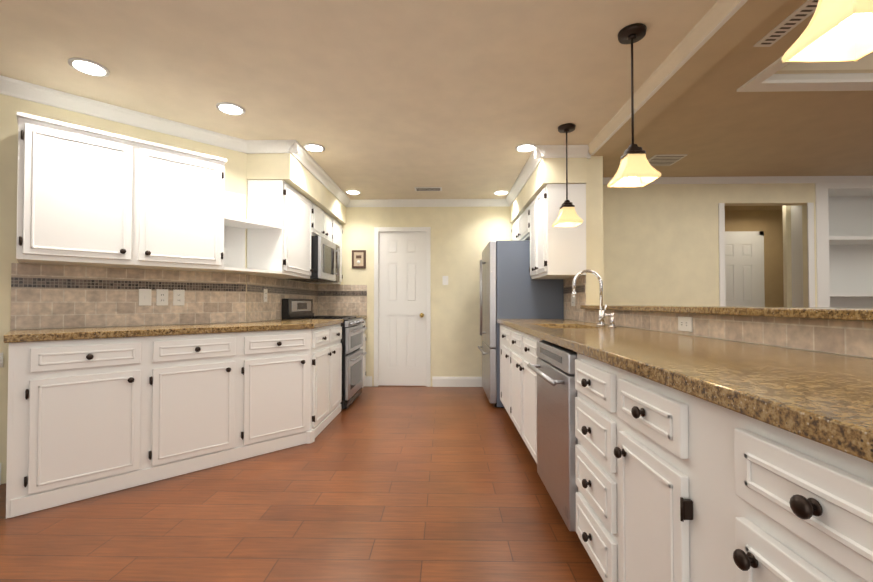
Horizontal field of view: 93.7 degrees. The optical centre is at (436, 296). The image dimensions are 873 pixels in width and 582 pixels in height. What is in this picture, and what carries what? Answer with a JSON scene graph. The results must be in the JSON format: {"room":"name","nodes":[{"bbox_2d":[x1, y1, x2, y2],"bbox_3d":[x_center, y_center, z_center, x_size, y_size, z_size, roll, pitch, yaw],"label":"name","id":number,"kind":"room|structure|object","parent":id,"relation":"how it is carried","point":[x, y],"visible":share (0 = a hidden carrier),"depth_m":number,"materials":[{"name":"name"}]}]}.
{"room":"kitchen","nodes":[
{"label":"kitchen","id":0,"kind":"room"},
{"bbox_2d":[0,385,603,581],"bbox_3d":[-0.218,1.141,1.422,12.700,0.060,9.050,0,-1,1],"label":"floor","id":1,"kind":"structure","parent":0,"point":[381,483],"depth_m":2.08,"materials":[{"name":"brown wood"}]},
{"bbox_2d":[6,343,13,518],"bbox_3d":[-2.367,0.682,2.287,0.422,0.884,0.422,0,-1,1],"label":"base cabinet","id":2,"kind":"object","parent":1,"relation":"on","point":[10,416],"depth_m":2.08,"materials":[{"name":"white wood"}]},
{"bbox_2d":[10,329,313,517],"bbox_3d":[-1.769,0.689,2.678,1.576,0.884,1.199,0,-1,1],"label":"base cabinet","id":3,"kind":"object","parent":1,"relation":"on","point":[88,418],"depth_m":2.48,"materials":[{"name":"white wood"}]},
{"bbox_2d":[4,323,214,342],"bbox_3d":[-2.111,0.224,2.750,0.930,0.040,1.401,0,-1,1],"label":"countertop","id":4,"kind":"structure","parent":3,"relation":"on","point":[34,335],"depth_m":2.30,"materials":[{"name":"brown stone"}]},
{"bbox_2d":[282,299,366,409],"bbox_3d":[-1.200,0.594,4.529,0.739,1.135,0.754,0,-1,1],"label":"range","id":5,"kind":"object","parent":1,"relation":"on","point":[353,328],"visible":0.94,"depth_m":4.33,"materials":[{"name":"silver metal"}]},
{"bbox_2d":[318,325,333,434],"bbox_3d":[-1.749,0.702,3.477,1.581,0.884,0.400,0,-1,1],"label":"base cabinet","id":6,"kind":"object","parent":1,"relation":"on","point":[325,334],"depth_m":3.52,"materials":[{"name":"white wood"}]},
{"bbox_2d":[314,323,342,440],"bbox_3d":[-1.274,0.705,3.680,0.640,0.884,0.925,0,-1,1],"label":"base cabinet","id":7,"kind":"object","parent":1,"relation":"on","point":[336,394],"depth_m":3.80,"materials":[{"name":"white wood"}]},
{"bbox_2d":[104,319,343,337],"bbox_3d":[-1.300,0.230,3.095,0.676,0.040,2.122,0,-1,1],"label":"countertop","id":8,"kind":"structure","parent":7,"relation":"on","point":[277,324],"depth_m":2.88,"materials":[{"name":"brown stone"}]},
{"bbox_2d":[360,319,365,387],"bbox_3d":[-1.243,0.729,5.142,0.640,0.884,0.461,0,-1,1],"label":"base cabinet","id":9,"kind":"object","parent":1,"relation":"on","point":[363,347],"depth_m":5.26,"materials":[{"name":"white"}]},
{"bbox_2d":[317,315,366,318],"bbox_3d":[-1.241,0.264,5.150,0.646,0.040,0.462,0,-1,1],"label":"countertop","id":10,"kind":"structure","parent":9,"relation":"on","point":[363,316],"depth_m":5.32,"materials":[{"name":"brown stone"}]},
{"bbox_2d":[478,240,563,407],"bbox_3d":[0.914,0.294,4.699,0.825,1.740,0.918,0,-1,1],"label":"refrigerator","id":11,"kind":"object","parent":1,"relation":"on","point":[510,288],"visible":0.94,"depth_m":4.25,"materials":[{"name":"silver metal"}]},
{"bbox_2d":[500,324,544,412],"bbox_3d":[0.960,0.705,3.650,0.690,0.884,0.540,0,-1,1],"label":"base cabinet","id":12,"kind":"object","parent":1,"relation":"on","point":[511,340],"depth_m":3.56,"materials":[{"name":"white wood"}]},
{"bbox_2d":[497,319,872,462],"bbox_3d":[0.888,0.288,0.552,0.692,0.240,7.330,0,-1,1],"label":"countertop","id":13,"kind":"structure","parent":12,"relation":"on","point":[826,399],"depth_m":0.95,"materials":[{"name":"brown stone"}]},
{"bbox_2d":[572,269,616,327],"bbox_3d":[1.070,0.006,2.787,0.237,0.396,0.246,0,-1,1],"label":"faucet","id":14,"kind":"object","parent":13,"relation":"on","point":[601,317],"visible":1,"depth_m":2.87,"materials":[{"name":"silver metal"}]},
{"bbox_2d":[508,352,537,463],"bbox_3d":[0.943,0.804,2.868,0.690,0.660,1.020,0,-1,1],"label":"base cabinet","id":15,"kind":"object","parent":1,"relation":"on","point":[522,381],"depth_m":2.80,"materials":[{"name":"white wood"}]},
{"bbox_2d":[527,341,577,530],"bbox_3d":[0.867,0.685,2.046,0.717,0.872,0.616,0,-1,1],"label":"dishwasher","id":16,"kind":"object","parent":1,"relation":"on","point":[553,369],"visible":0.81,"depth_m":1.91,"materials":[{"name":"silver metal"}]},
{"bbox_2d":[575,353,607,581],"bbox_3d":[0.917,0.670,1.515,0.684,0.884,0.430,0,-1,1],"label":"base cabinet","id":17,"kind":"object","parent":1,"relation":"on","point":[591,450],"depth_m":1.51,"materials":[{"name":"white wood"}]},
{"bbox_2d":[604,363,691,581],"bbox_3d":[0.904,0.662,1.072,0.690,0.884,0.457,0,-1,1],"label":"base cabinet","id":18,"kind":"object","parent":1,"relation":"on","point":[673,485],"depth_m":1.10,"materials":[{"name":"white wood"}]},
{"bbox_2d":[688,394,872,581],"bbox_3d":[0.895,0.655,0.612,0.690,0.884,0.463,0,-1,1],"label":"base cabinet","id":19,"kind":"object","parent":1,"relation":"on","point":[770,503],"depth_m":0.68,"materials":[{"name":"white wood"}]},
{"bbox_2d":[791,183,872,307],"bbox_3d":[4.854,-0.084,4.726,1.292,2.498,0.457,0,-1,1],"label":"built-in shelves","id":20,"kind":"object","parent":1,"relation":"on","point":[844,241],"visible":0.46,"depth_m":4.93,"materials":[{"name":"white wood"}]},
{"bbox_2d":[0,0,871,483],"bbox_3d":[0.368,-0.174,1.431,11.528,2.570,9.050,0,-1,1],"label":"wall","id":21,"kind":"structure","parent":0,"point":[652,244],"depth_m":4.57,"materials":[{"name":"beige paint"}]},
{"bbox_2d":[16,112,243,273],"bbox_3d":[-2.070,-0.611,2.778,0.987,0.818,0.987,0,-1,1],"label":"upper cabinet","id":22,"kind":"object","parent":21,"relation":"attached to","point":[86,196],"depth_m":2.59,"materials":[{"name":"white wood"}]},
{"bbox_2d":[139,289,151,305],"bbox_3d":[-2.100,0.006,2.951,0.075,0.120,0.012,1,-1,-44],"label":"light switch","id":23,"kind":"object","parent":21,"relation":"attached to","point":[144,294],"depth_m":2.95,"materials":[{"name":"white plastic"}]},
{"bbox_2d":[0,75,303,484],"bbox_3d":[-3.190,-0.104,1.695,3.977,2.439,3.601,0,-1,1],"label":"trim","id":24,"kind":"structure","parent":21,"relation":"attached to","point":[12,87],"depth_m":2.90,"materials":[{"name":"white wood"}]},
{"bbox_2d":[156,289,167,305],"bbox_3d":[-2.026,0.007,3.025,0.075,0.120,0.008,1,-1,-44],"label":"outlet","id":25,"kind":"object","parent":21,"relation":"attached to","point":[161,294],"depth_m":3.02,"materials":[{"name":"white plastic"}]},
{"bbox_2d":[173,290,184,305],"bbox_3d":[-1.950,0.008,3.098,0.075,0.120,0.008,1,-1,-44],"label":"outlet","id":26,"kind":"object","parent":21,"relation":"attached to","point":[178,295],"depth_m":3.09,"materials":[{"name":"white plastic"}]},
{"bbox_2d":[244,195,247,273],"bbox_3d":[-1.702,-0.525,3.351,0.188,0.665,0.188,0,-1,1],"label":"upper cabinet","id":27,"kind":"object","parent":21,"relation":"attached to","point":[245,221],"depth_m":3.43,"materials":[{"name":"white wood"}]},
{"bbox_2d":[263,289,267,301],"bbox_3d":[-1.585,-0.010,3.795,0.008,0.120,0.075,0,-1,1],"label":"outlet","id":28,"kind":"object","parent":21,"relation":"attached to","point":[265,290],"depth_m":3.79,"materials":[{"name":"white plastic"}]},
{"bbox_2d":[248,180,315,278],"bbox_3d":[-1.430,-0.582,3.814,0.326,0.795,0.715,0,-1,1],"label":"upper cabinet","id":29,"kind":"object","parent":21,"relation":"attached to","point":[281,220],"depth_m":3.46,"materials":[{"name":"white wood"}]},
{"bbox_2d":[316,206,323,236],"bbox_3d":[-1.418,-0.798,4.365,0.326,0.345,0.380,0,-1,1],"label":"upper cabinet","id":30,"kind":"object","parent":21,"relation":"attached to","point":[319,212],"depth_m":4.41,"materials":[{"name":"white wood"}]},
{"bbox_2d":[306,221,342,283],"bbox_3d":[-1.401,-0.560,5.164,0.326,0.795,0.466,0,-1,1],"label":"upper cabinet","id":31,"kind":"object","parent":21,"relation":"attached to","point":[339,231],"depth_m":5.27,"materials":[{"name":"white wood"}]},
{"bbox_2d":[300,145,351,206],"bbox_3d":[-1.179,-1.238,4.397,0.072,0.085,1.860,0,-1,1],"label":"trim","id":32,"kind":"structure","parent":21,"relation":"attached to","point":[310,164],"depth_m":4.27,"materials":[{"name":"white wood"}]},
{"bbox_2d":[324,212,335,243],"bbox_3d":[-1.410,-0.792,4.745,0.326,0.345,0.380,0,-1,1],"label":"upper cabinet","id":33,"kind":"object","parent":21,"relation":"attached to","point":[329,222],"depth_m":4.79,"materials":[{"name":"white wood"}]},
{"bbox_2d":[287,236,339,282],"bbox_3d":[-1.346,-0.394,4.547,0.448,0.444,0.748,0,-1,1],"label":"microwave","id":34,"kind":"object","parent":33,"relation":"attached to","point":[325,260],"visible":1,"depth_m":4.32,"materials":[{"name":"silver metal"}]},
{"bbox_2d":[352,250,365,267],"bbox_3d":[-1.021,-0.490,5.380,0.185,0.240,0.024,0,-1,1],"label":"picture frame","id":35,"kind":"object","parent":21,"relation":"attached to","point":[358,258],"visible":1,"depth_m":5.37,"materials":[{"name":"brown wood"}]},
{"bbox_2d":[378,232,425,385],"bbox_3d":[-0.449,0.154,5.364,0.642,2.026,0.114,0,-1,1],"label":"pantry door","id":36,"kind":"structure","parent":21,"relation":"in","point":[402,316],"depth_m":5.38,"materials":[{"name":"white wood"}]},
{"bbox_2d":[352,199,503,386],"bbox_3d":[-0.114,-0.045,5.329,2.160,2.439,0.072,0,-1,1],"label":"trim","id":37,"kind":"structure","parent":21,"relation":"attached to","point":[436,381],"depth_m":5.35,"materials":[{"name":"white wood"}]},
{"bbox_2d":[10,263,872,358],"bbox_3d":[-0.684,0.000,1.150,3.879,0.454,8.450,0,-1,1],"label":"tile backsplash","id":38,"kind":"structure","parent":21,"relation":"attached to","point":[52,296],"depth_m":2.79,"materials":[{"name":"tile"}]},
{"bbox_2d":[442,276,447,284],"bbox_3d":[0.116,-0.210,5.357,0.075,0.120,0.012,0,-1,1],"label":"light switch","id":39,"kind":"object","parent":21,"relation":"attached to","point":[444,278],"depth_m":5.36,"materials":[{"name":"white plastic"}]},
{"bbox_2d":[512,207,527,240],"bbox_3d":[1.149,-0.799,4.796,0.360,0.329,1.101,0,-1,1],"label":"upper cabinet","id":40,"kind":"object","parent":21,"relation":"attached to","point":[520,226],"depth_m":4.68,"materials":[{"name":"white wood"}]},
{"bbox_2d":[504,145,547,206],"bbox_3d":[0.910,-1.238,4.392,0.072,0.085,1.782,0,-1,1],"label":"trim","id":41,"kind":"structure","parent":21,"relation":"attached to","point":[540,151],"depth_m":4.07,"materials":[{"name":"white wood"}]},
{"bbox_2d":[528,184,585,278],"bbox_3d":[1.130,-0.581,3.905,0.360,0.794,0.675,0,-1,1],"label":"upper cabinet","id":42,"kind":"object","parent":21,"relation":"attached to","point":[557,252],"depth_m":3.57,"materials":[{"name":"white wood"}]},
{"bbox_2d":[544,145,587,157],"bbox_3d":[1.116,-1.252,3.532,0.330,0.085,0.072,0,-1,1],"label":"trim","id":43,"kind":"structure","parent":21,"relation":"attached to","point":[554,151],"depth_m":3.53,"materials":[{"name":"white"}]},
{"bbox_2d":[571,294,574,305],"bbox_3d":[1.303,0.031,3.903,0.008,0.120,0.115,0,-1,1],"label":"outlet","id":44,"kind":"object","parent":21,"relation":"attached to","point":[572,298],"depth_m":3.91,"materials":[{"name":"white plastic"}]},
{"bbox_2d":[584,0,747,158],"bbox_3d":[1.258,-1.306,0.250,0.068,0.085,6.690,0,-1,1],"label":"trim","id":45,"kind":"structure","parent":21,"relation":"attached to","point":[708,26],"depth_m":2.23,"materials":[{"name":"white"}]},
{"bbox_2d":[678,316,692,331],"bbox_3d":[1.264,0.140,2.081,0.008,0.075,0.120,0,-1,1],"label":"outlet","id":46,"kind":"object","parent":21,"relation":"attached to","point":[685,323],"depth_m":2.07,"materials":[{"name":"white plastic"}]},
{"bbox_2d":[580,305,872,320],"bbox_3d":[1.384,0.037,0.223,0.405,0.032,6.685,0,-1,1],"label":"bar","id":47,"kind":"object","parent":21,"relation":"on","point":[862,314],"visible":1,"depth_m":1.56,"materials":[{"name":"brown stone"}]},
{"bbox_2d":[603,176,872,306],"bbox_3d":[3.839,-0.083,4.513,4.720,2.489,0.035,0,-1,1],"label":"trim","id":48,"kind":"structure","parent":21,"relation":"attached to","point":[743,179],"depth_m":4.53,"materials":[{"name":"white wood"}]},
{"bbox_2d":[725,231,764,306],"bbox_3d":[4.215,0.131,5.708,0.780,2.100,0.123,0,-1,1],"label":"hall door","id":49,"kind":"structure","parent":21,"relation":"in","point":[744,268],"depth_m":5.73,"materials":[{"name":"white wood"}]},
{"bbox_2d":[736,56,789,91],"bbox_3d":[1.963,-1.413,0.652,0.075,0.075,4.070,0,-1,1],"label":"trim","id":50,"kind":"structure","parent":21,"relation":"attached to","point":[766,76],"depth_m":2.55,"materials":[{"name":"white wood"}]},
{"bbox_2d":[756,73,872,91],"bbox_3d":[3.362,-1.382,2.604,2.580,0.075,0.105,0,-1,1],"label":"trim","id":51,"kind":"structure","parent":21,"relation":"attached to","point":[812,81],"depth_m":2.59,"materials":[{"name":"white wood"}]},
{"bbox_2d":[0,0,872,198],"bbox_3d":[-0.223,-1.563,1.216,12.700,0.460,8.550,0,-1,1],"label":"ceiling","id":52,"kind":"structure","parent":0,"point":[402,99],"depth_m":2.52,"materials":[{"name":"beige paint"}]},
{"bbox_2d":[68,58,109,76],"bbox_3d":[-1.989,-1.310,2.345,0.183,0.007,0.183,1,-1,-44],"label":"recessed light","id":53,"kind":"object","parent":52,"relation":"in","point":[88,67],"depth_m":2.33,"materials":[{"name":"white"}]},
{"bbox_2d":[216,102,245,115],"bbox_3d":[-1.428,-1.302,2.843,0.183,0.007,0.183,1,-1,-44],"label":"recessed light","id":54,"kind":"object","parent":52,"relation":"in","point":[225,107],"depth_m":2.83,"materials":[{"name":"white"}]},
{"bbox_2d":[303,143,324,151],"bbox_3d":[-1.063,-1.290,3.555,0.183,0.007,0.183,1,-1,-44],"label":"recessed light","id":55,"kind":"object","parent":52,"relation":"in","point":[311,147],"depth_m":3.54,"materials":[{"name":"white"}]},
{"bbox_2d":[345,190,360,193],"bbox_3d":[-1.013,-1.267,4.974,0.183,0.007,0.183,1,-1,-44],"label":"recessed light","id":56,"kind":"object","parent":52,"relation":"in","point":[348,191],"depth_m":4.97,"materials":[{"name":"white"}]},
{"bbox_2d":[414,187,441,190],"bbox_3d":[-0.096,-1.268,4.835,0.320,0.009,0.140,0,-1,1],"label":"ceiling vent","id":57,"kind":"object","parent":52,"relation":"in","point":[416,188],"depth_m":4.79,"materials":[{"name":"white metal"}]},
{"bbox_2d":[494,190,508,194],"bbox_3d":[0.788,-1.267,4.996,0.183,0.007,0.183,1,-1,-44],"label":"recessed light","id":58,"kind":"object","parent":52,"relation":"in","point":[501,192],"depth_m":4.97,"materials":[{"name":"white"}]},
{"bbox_2d":[515,144,535,151],"bbox_3d":[0.777,-1.290,3.556,0.183,0.007,0.183,1,-1,-44],"label":"recessed light","id":59,"kind":"object","parent":52,"relation":"in","point":[523,147],"depth_m":3.54,"materials":[{"name":"white"}]},
{"bbox_2d":[552,123,582,226],"bbox_3d":[0.999,-0.925,3.135,0.185,0.752,0.184,0,-1,1],"label":"pendant light","id":60,"kind":"object","parent":52,"relation":"hanging from","point":[568,216],"visible":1,"depth_m":3.10,"materials":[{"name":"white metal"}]},
{"bbox_2d":[607,23,660,186],"bbox_3d":[0.975,-0.943,2.036,0.185,0.752,0.184,0,-1,1],"label":"pendant light","id":61,"kind":"object","parent":52,"relation":"hanging from","point":[636,169],"visible":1,"depth_m":2.01,"materials":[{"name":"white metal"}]},
{"bbox_2d":[648,154,687,165],"bbox_3d":[2.217,-1.332,4.006,0.300,0.009,0.300,0,-1,1],"label":"ceiling vent","id":62,"kind":"object","parent":52,"relation":"in","point":[669,159],"depth_m":3.96,"materials":[{"name":"white"}]},
{"bbox_2d":[753,0,818,46],"bbox_3d":[1.764,-1.365,1.996,0.090,0.009,0.460,0,-1,1],"label":"ceiling vent","id":63,"kind":"object","parent":52,"relation":"in","point":[800,14],"depth_m":2.04,"materials":[{"name":"white"}]},
{"bbox_2d":[781,0,872,62],"bbox_3d":[0.952,-0.961,0.936,0.185,0.752,0.184,0,-1,1],"label":"pendant light","id":64,"kind":"object","parent":52,"relation":"hanging from","point":[838,30],"visible":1,"depth_m":0.98,"materials":[{"name":"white glass"}]}
]}

